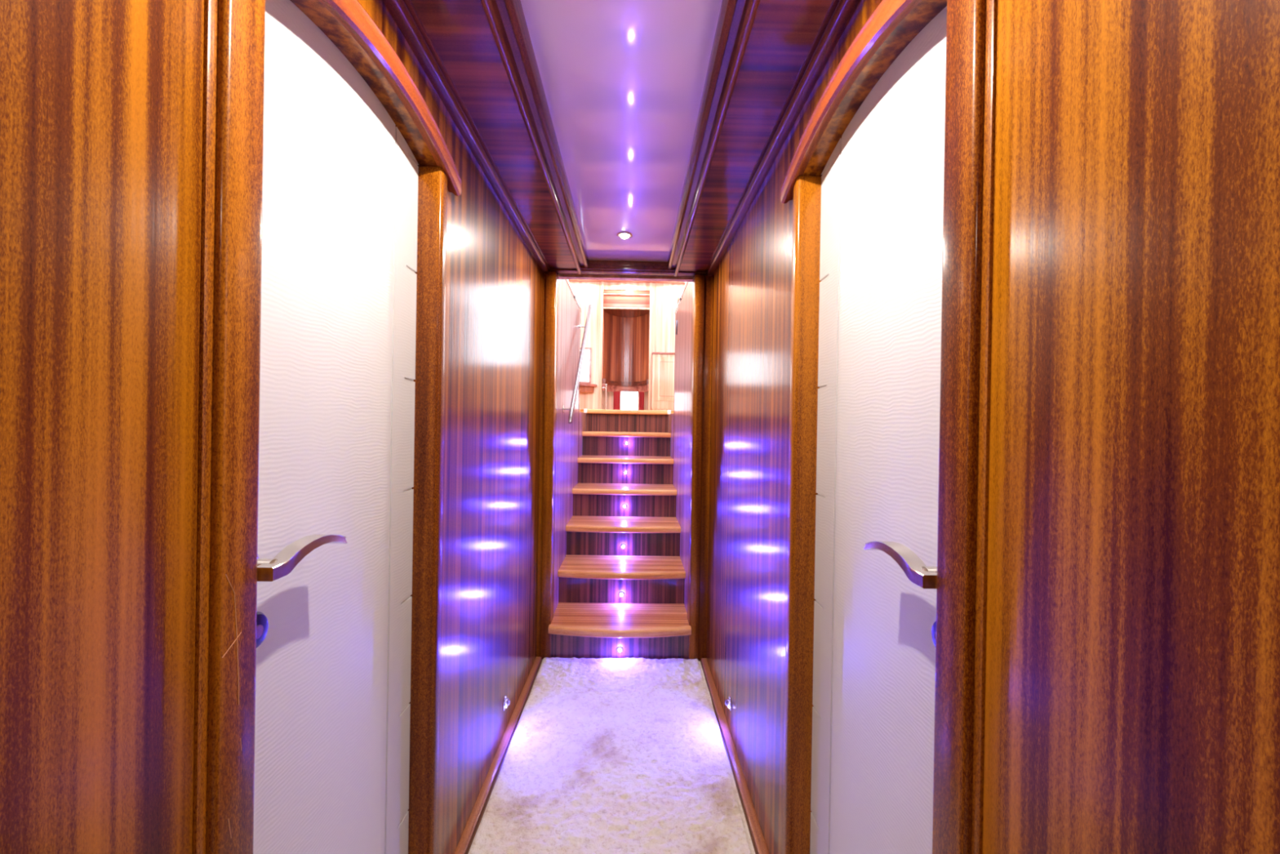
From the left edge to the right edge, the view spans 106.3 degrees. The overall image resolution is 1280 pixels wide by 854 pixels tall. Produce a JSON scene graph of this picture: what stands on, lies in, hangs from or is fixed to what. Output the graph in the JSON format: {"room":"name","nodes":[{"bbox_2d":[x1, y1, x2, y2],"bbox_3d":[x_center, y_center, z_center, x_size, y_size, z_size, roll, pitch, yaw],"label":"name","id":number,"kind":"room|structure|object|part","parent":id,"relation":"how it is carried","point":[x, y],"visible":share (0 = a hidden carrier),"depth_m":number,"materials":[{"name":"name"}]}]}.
{"room":"ship interior","nodes":[
{"label":"ship interior","id":0,"kind":"room"},
{"bbox_2d":[0,0,542,853],"bbox_3d":[-0.491,0.136,0.668,0.045,2.020,3.550,1,0,-1],"label":"wall","id":1,"kind":"structure","parent":0,"point":[101,100],"depth_m":0.44,"materials":[{"name":"brown wood"}]},
{"bbox_2d":[191,0,461,853],"bbox_3d":[-0.498,0.195,0.832,0.111,1.900,0.678,1,0,-1],"label":"door","id":2,"kind":"structure","parent":1,"relation":"in","point":[322,331],"depth_m":0.75,"materials":[{"name":"white"}]},
{"bbox_3d":[-0.487,0.179,0.609,0.046,0.052,0.052,1,0,-1],"label":"handle","id":3,"kind":"part","parent":2,"relation":"part of","materials":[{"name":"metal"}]},
{"bbox_3d":[-0.463,0.172,0.661,0.028,0.033,0.152,1,0,-1],"label":"lever","id":4,"kind":"part","parent":2,"relation":"part of","materials":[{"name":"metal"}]},
{"bbox_2d":[382,0,550,272],"bbox_3d":[-0.435,-0.776,0.641,0.040,0.044,3.500,1,0,-1],"label":"trim","id":5,"kind":"structure","parent":1,"relation":"attached to","point":[403,13],"depth_m":1.14,"materials":[{"name":"brown wood"}]},
{"bbox_2d":[409,0,576,269],"bbox_3d":[-0.374,-0.825,0.662,0.218,0.095,3.540,1,0,-1],"label":"ceiling panel","id":6,"kind":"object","parent":1,"relation":"attached to","point":[460,32],"depth_m":1.16,"materials":[{"name":"brown wood"}]},
{"bbox_2d":[453,656,542,853],"bbox_3d":[-0.471,1.142,0.630,0.029,0.017,3.468,1,0,-1],"label":"baseboard","id":7,"kind":"structure","parent":1,"relation":"attached to","point":[464,843],"depth_m":1.58,"materials":[{"name":"brown wood"}]},
{"bbox_2d":[502,695,510,711],"bbox_3d":[-0.489,1.018,1.770,0.020,0.049,0.049,1,0,-1],"label":"wall light","id":8,"kind":"object","parent":1,"relation":"attached to","point":[506,702],"visible":1,"depth_m":1.76,"materials":[{"name":"metal"}]},
{"bbox_3d":[-0.497,1.018,1.770,0.004,0.049,0.049,1,0,-1],"label":"plate","id":9,"kind":"part","parent":8,"relation":"part of","materials":[{"name":"metal"}]},
{"bbox_2d":[504,697,510,706],"bbox_3d":[-0.488,1.011,1.770,0.017,0.019,0.038,1,0,-1],"label":"hood","id":10,"kind":"object","parent":8,"relation":"attached to","point":[507,702],"depth_m":1.76,"materials":[{"name":"metal"}]},
{"bbox_2d":[553,274,586,613],"bbox_3d":[-0.492,0.160,4.518,0.052,1.995,4.150,1,0,-1],"label":"wall","id":11,"kind":"structure","parent":0,"point":[569,313],"depth_m":2.82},
{"bbox_2d":[536,271,559,658],"bbox_3d":[-0.464,0.187,2.405,0.073,1.910,0.098,1,0,-1],"label":"trim","id":12,"kind":"structure","parent":11,"relation":"attached to","point":[550,279],"depth_m":2.36,"materials":[{"name":"brown wood"}]},
{"bbox_2d":[564,279,582,312],"bbox_3d":[-0.431,-0.849,2.992,0.030,0.030,1.060,1,0,-1],"label":"cap rail","id":13,"kind":"object","parent":11,"relation":"on","point":[566,280],"visible":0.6,"depth_m":3.05,"materials":[{"name":"wood"}]},
{"bbox_2d":[562,304,591,423],"bbox_3d":[-0.399,-0.471,3.100,0.070,0.906,1.081,1,0,-1],"label":"handrail","id":14,"kind":"object","parent":11,"relation":"attached to","point":[571,408],"visible":1,"depth_m":2.94,"materials":[{"name":"metal"}]},
{"bbox_2d":[577,312,581,464],"bbox_3d":[-0.468,0.150,3.506,0.039,1.980,0.025,1,0,-1],"label":"trim","id":15,"kind":"structure","parent":11,"relation":"attached to","point":[580,313],"depth_m":3.49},
{"bbox_2d":[601,325,604,408],"bbox_3d":[-0.535,-1.098,6.920,0.020,1.881,0.580,1,0,-1],"label":"wall","id":16,"kind":"structure","parent":0,"point":[602,391],"depth_m":6.90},
{"bbox_2d":[466,658,757,853],"bbox_3d":[-0.065,1.185,0.652,1.000,0.056,3.500,1,0,-1],"label":"floor","id":17,"kind":"structure","parent":0,"point":[722,735],"depth_m":1.61,"materials":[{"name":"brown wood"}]},
{"bbox_2d":[468,657,755,853],"bbox_3d":[-0.064,1.146,0.632,0.778,0.019,3.461,1,0,-1],"label":"carpet","id":18,"kind":"object","parent":17,"relation":"on","point":[604,755],"visible":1,"depth_m":1.59,"materials":[{"name":"beige carpet"}]},
{"bbox_2d":[548,408,691,658],"bbox_3d":[-0.103,0.500,3.209,0.732,1.292,1.835,1,0,-1],"label":"staircase","id":19,"kind":"structure","parent":17,"relation":"on","point":[591,620],"depth_m":2.90,"materials":[{"name":"brown wood"}]},
{"bbox_2d":[616,646,622,653],"bbox_3d":[-0.100,1.101,2.370,0.033,0.033,0.006,1,0,-1],"label":"step light","id":20,"kind":"object","parent":19,"relation":"attached to","point":[620,649],"visible":1,"depth_m":2.37,"materials":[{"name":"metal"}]},
{"bbox_2d":[618,591,624,597],"bbox_3d":[-0.101,0.928,2.655,0.033,0.033,0.006,1,0,-1],"label":"step light","id":21,"kind":"object","parent":19,"relation":"attached to","point":[621,594],"visible":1,"depth_m":2.65,"materials":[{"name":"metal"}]},
{"bbox_2d":[620,543,626,549],"bbox_3d":[-0.103,0.732,2.939,0.033,0.033,0.006,1,0,-1],"label":"step light","id":22,"kind":"object","parent":19,"relation":"attached to","point":[623,546],"visible":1,"depth_m":2.94,"materials":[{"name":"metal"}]},
{"bbox_2d":[520,0,722,262],"bbox_3d":[-0.033,-0.833,0.668,0.410,0.028,3.540,1,0,-1],"label":"ceiling","id":23,"kind":"structure","parent":0,"point":[623,81],"depth_m":1.21,"materials":[{"name":"paint"}]},
{"bbox_2d":[616,231,632,239],"bbox_3d":[-0.066,-0.816,2.057,0.068,0.014,0.068,1,0,-1],"label":"recessed light","id":24,"kind":"object","parent":23,"relation":"in","point":[624,235],"visible":1,"depth_m":2.04,"materials":[{"name":"glass"}]},
{"bbox_2d":[557,274,693,281],"bbox_3d":[-0.057,-1.066,2.477,3.200,1.911,0.040,1,0,-1],"label":"wall","id":25,"kind":"structure","parent":0,"point":[560,276],"depth_m":2.46,"materials":[{"name":"wood"}]},
{"bbox_2d":[480,0,588,274],"bbox_3d":[-0.256,-0.799,0.654,0.058,0.074,3.520,1,0,-1],"label":"trim","id":26,"kind":"structure","parent":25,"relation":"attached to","point":[506,20],"depth_m":1.17,"materials":[{"name":"brown wood"}]},
{"bbox_2d":[548,260,706,277],"bbox_3d":[-0.060,-0.820,2.408,0.920,0.102,0.078,1,0,-1],"label":"trim","id":27,"kind":"structure","parent":25,"relation":"attached to","point":[615,268],"depth_m":2.38,"materials":[{"name":"brown wood"}]},
{"bbox_2d":[666,0,759,276],"bbox_3d":[0.190,-0.791,0.661,0.058,0.074,3.520,1,0,-1],"label":"trim","id":28,"kind":"structure","parent":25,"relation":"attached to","point":[736,18],"depth_m":1.15,"materials":[{"name":"brown wood"}]},
{"bbox_2d":[604,391,648,409],"bbox_3d":[-0.130,-1.077,7.236,3.280,1.911,0.040,1,0,-1],"label":"wall","id":29,"kind":"structure","parent":0,"point":[610,395],"depth_m":7.21,"materials":[{"name":"beige wood"}]},
{"bbox_2d":[568,281,684,409],"bbox_3d":[-0.120,-1.091,6.616,3.200,1.881,0.040,1,0,-1],"label":"wall","id":30,"kind":"structure","parent":0,"point":[587,293],"depth_m":6.59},
{"bbox_2d":[579,347,591,383],"bbox_3d":[-1.004,-0.846,6.592,0.670,0.490,0.042,1,0,-1],"label":"window","id":31,"kind":"structure","parent":30,"relation":"in","point":[585,373],"depth_m":6.61,"materials":[{"name":"white glass"}]},
{"bbox_2d":[579,383,597,392],"bbox_3d":[-0.768,-0.527,6.508,0.360,0.110,0.160,1,0,-1],"label":"corner shelf","id":32,"kind":"object","parent":30,"relation":"attached to","point":[584,388],"visible":0.66,"depth_m":6.49,"materials":[{"name":"brown wood"}]},
{"bbox_2d":[599,281,603,408],"bbox_3d":[-0.530,-1.077,6.585,0.030,1.841,0.030,1,0,-1],"label":"trim","id":33,"kind":"structure","parent":30,"relation":"attached to","point":[602,284],"depth_m":6.57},
{"bbox_2d":[602,309,649,392],"bbox_3d":[-0.190,-1.073,6.888,0.664,1.140,0.495,1,0,-1],"label":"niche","id":34,"kind":"object","parent":30,"relation":"attached to","point":[625,332],"visible":0.85,"depth_m":7.01,"materials":[{"name":"brown wood"}]},
{"bbox_2d":[603,289,649,310],"bbox_3d":[-0.175,-1.755,6.608,0.660,0.275,0.052,1,0,-1],"label":"header","id":35,"kind":"object","parent":30,"relation":"attached to","point":[612,299],"visible":1,"depth_m":6.60,"materials":[{"name":"beige wood"}]},
{"bbox_2d":[568,279,685,284],"bbox_3d":[-0.104,-2.007,6.519,3.200,0.051,0.150,1,0,-1],"label":"trim","id":36,"kind":"structure","parent":30,"relation":"attached to","point":[569,280],"depth_m":6.54,"materials":[{"name":"wood"}]},
{"bbox_2d":[648,282,652,409],"bbox_3d":[0.140,-1.067,6.595,0.030,1.841,0.030,1,0,-1],"label":"trim","id":37,"kind":"structure","parent":30,"relation":"attached to","point":[651,283],"depth_m":6.58,"materials":[{"name":"beige wood"}]},
{"bbox_2d":[654,283,657,351],"bbox_3d":[0.221,-1.491,6.599,0.020,0.990,0.024,1,0,-1],"label":"trim","id":38,"kind":"structure","parent":30,"relation":"attached to","point":[656,283],"depth_m":6.59,"materials":[{"name":"beige wood"}]},
{"bbox_2d":[677,287,683,302],"bbox_3d":[0.979,-1.344,6.622,0.940,1.130,0.042,1,0,-1],"label":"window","id":39,"kind":"structure","parent":30,"relation":"in","point":[679,289],"depth_m":6.59,"materials":[{"name":"white glass"}]},
{"bbox_2d":[667,281,692,613],"bbox_3d":[0.256,0.172,4.530,0.052,1.995,4.150,1,0,-1],"label":"wall","id":40,"kind":"structure","parent":0,"point":[684,313],"depth_m":2.87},
{"bbox_2d":[672,314,675,484],"bbox_3d":[0.263,0.162,3.517,0.039,1.980,0.025,1,0,-1],"label":"trim","id":41,"kind":"structure","parent":40,"relation":"attached to","point":[675,314],"depth_m":3.51,"materials":[{"name":"brown wood"}]},
{"bbox_2d":[675,320,677,334],"bbox_3d":[0.258,-0.698,3.370,0.009,0.100,0.015,1,0,-1],"label":"door catch","id":42,"kind":"structure","parent":40,"relation":"in","point":[676,320],"depth_m":3.36,"materials":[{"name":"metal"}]},
{"bbox_2d":[674,281,688,314],"bbox_3d":[0.275,-0.837,3.003,0.030,0.030,1.060,1,0,-1],"label":"cap rail","id":43,"kind":"object","parent":40,"relation":"on","point":[686,282],"visible":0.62,"depth_m":3.06,"materials":[{"name":"wood"}]},
{"bbox_2d":[687,274,712,659],"bbox_3d":[0.302,0.200,2.416,0.094,1.910,0.098,1,0,-1],"label":"trim","id":44,"kind":"structure","parent":40,"relation":"attached to","point":[702,284],"depth_m":2.37,"materials":[{"name":"brown wood"}]},
{"bbox_2d":[706,0,1279,853],"bbox_3d":[0.394,0.150,0.681,0.045,2.020,3.550,1,0,-1],"label":"wall","id":45,"kind":"structure","parent":0,"point":[1132,677],"depth_m":0.39,"materials":[{"name":"brown wood"}]},
{"bbox_2d":[724,696,731,711],"bbox_3d":[0.330,1.042,1.808,0.020,0.049,0.049,1,0,-1],"label":"wall light","id":46,"kind":"object","parent":45,"relation":"attached to","point":[728,701],"visible":1,"depth_m":1.80,"materials":[{"name":"metal"}]},
{"bbox_2d":[724,697,729,706],"bbox_3d":[0.329,1.034,1.808,0.017,0.019,0.038,1,0,-1],"label":"hood","id":47,"kind":"object","parent":46,"relation":"attached to","point":[727,701],"depth_m":1.80,"materials":[{"name":"metal"}]},
{"bbox_3d":[0.338,1.042,1.808,0.004,0.049,0.049,1,0,-1],"label":"plate","id":48,"kind":"part","parent":46,"relation":"part of","materials":[{"name":"metal"}]},
{"bbox_2d":[701,657,768,853],"bbox_3d":[0.344,1.155,0.642,0.029,0.017,3.468,1,0,-1],"label":"baseboard","id":49,"kind":"structure","parent":45,"relation":"attached to","point":[754,825],"depth_m":1.60,"materials":[{"name":"brown wood"}]},
{"bbox_2d":[679,0,833,271],"bbox_3d":[0.308,-0.814,0.673,0.218,0.095,3.540,1,0,-1],"label":"ceiling panel","id":50,"kind":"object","parent":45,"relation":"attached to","point":[783,33],"depth_m":1.15,"materials":[{"name":"brown wood"}]},
{"bbox_2d":[705,0,860,275],"bbox_3d":[0.369,-0.764,0.654,0.040,0.044,3.500,1,0,-1],"label":"trim","id":51,"kind":"structure","parent":45,"relation":"attached to","point":[840,12],"depth_m":1.12,"materials":[{"name":"brown wood"}]},
{"bbox_2d":[780,0,997,853],"bbox_3d":[0.395,0.209,0.846,0.111,1.900,0.678,1,0,-1],"label":"door","id":52,"kind":"structure","parent":45,"relation":"in","point":[892,258],"depth_m":0.78,"materials":[{"name":"white"}]},
{"bbox_3d":[0.365,0.185,0.674,0.028,0.033,0.152,1,0,-1],"label":"lever","id":53,"kind":"part","parent":52,"relation":"part of","materials":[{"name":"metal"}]},
{"bbox_3d":[0.391,0.193,0.623,0.046,0.052,0.052,1,0,-1],"label":"handle","id":54,"kind":"part","parent":52,"relation":"part of","materials":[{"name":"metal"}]},
{"bbox_3d":[-0.108,-0.131,4.834,3.200,0.029,4.730,1,0,-1],"label":"floor","id":55,"kind":"structure","parent":0,"visible":0},
{"bbox_2d":[602,383,607,409],"bbox_3d":[-0.485,-0.374,6.562,0.073,0.436,0.036,1,0,-1],"label":"stanchion","id":56,"kind":"object","parent":55,"relation":"on","point":[606,384],"visible":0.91,"depth_m":6.55,"materials":[{"name":"metal"}]},
{"bbox_2d":[613,391,620,409],"bbox_3d":[-0.323,-0.324,6.658,0.090,0.337,0.026,1,0,-1],"label":"curtain","id":57,"kind":"object","parent":55,"relation":"on","point":[616,394],"visible":0.65,"depth_m":6.66,"materials":[{"name":"red fabric"}]},
{"bbox_2d":[620,391,638,409],"bbox_3d":[-0.149,-0.322,6.683,0.240,0.341,0.010,1,0,-1],"label":"glazed panel","id":58,"kind":"object","parent":55,"relation":"on","point":[628,400],"visible":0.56,"depth_m":6.68,"materials":[{"name":"white glass"}]},
{"bbox_2d":[639,391,644,409],"bbox_3d":[0.022,-0.319,6.663,0.070,0.337,0.026,1,0,-1],"label":"curtain","id":59,"kind":"object","parent":55,"relation":"on","point":[641,393],"visible":0.66,"depth_m":6.66,"materials":[{"name":"red fabric"}]},
{"bbox_2d":[651,351,674,410],"bbox_3d":[0.350,-0.576,6.544,0.385,0.866,0.121,1,0,-1],"label":"lower cabinet","id":60,"kind":"object","parent":55,"relation":"on","point":[663,363],"visible":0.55,"depth_m":6.49,"materials":[{"name":"beige wood"}]},
{"bbox_3d":[0.369,-0.648,6.496,0.310,0.590,0.018,1,0,-1],"label":"cupboard door","id":61,"kind":"part","parent":60,"relation":"part of","materials":[{"name":"beige wood"}]}
]}

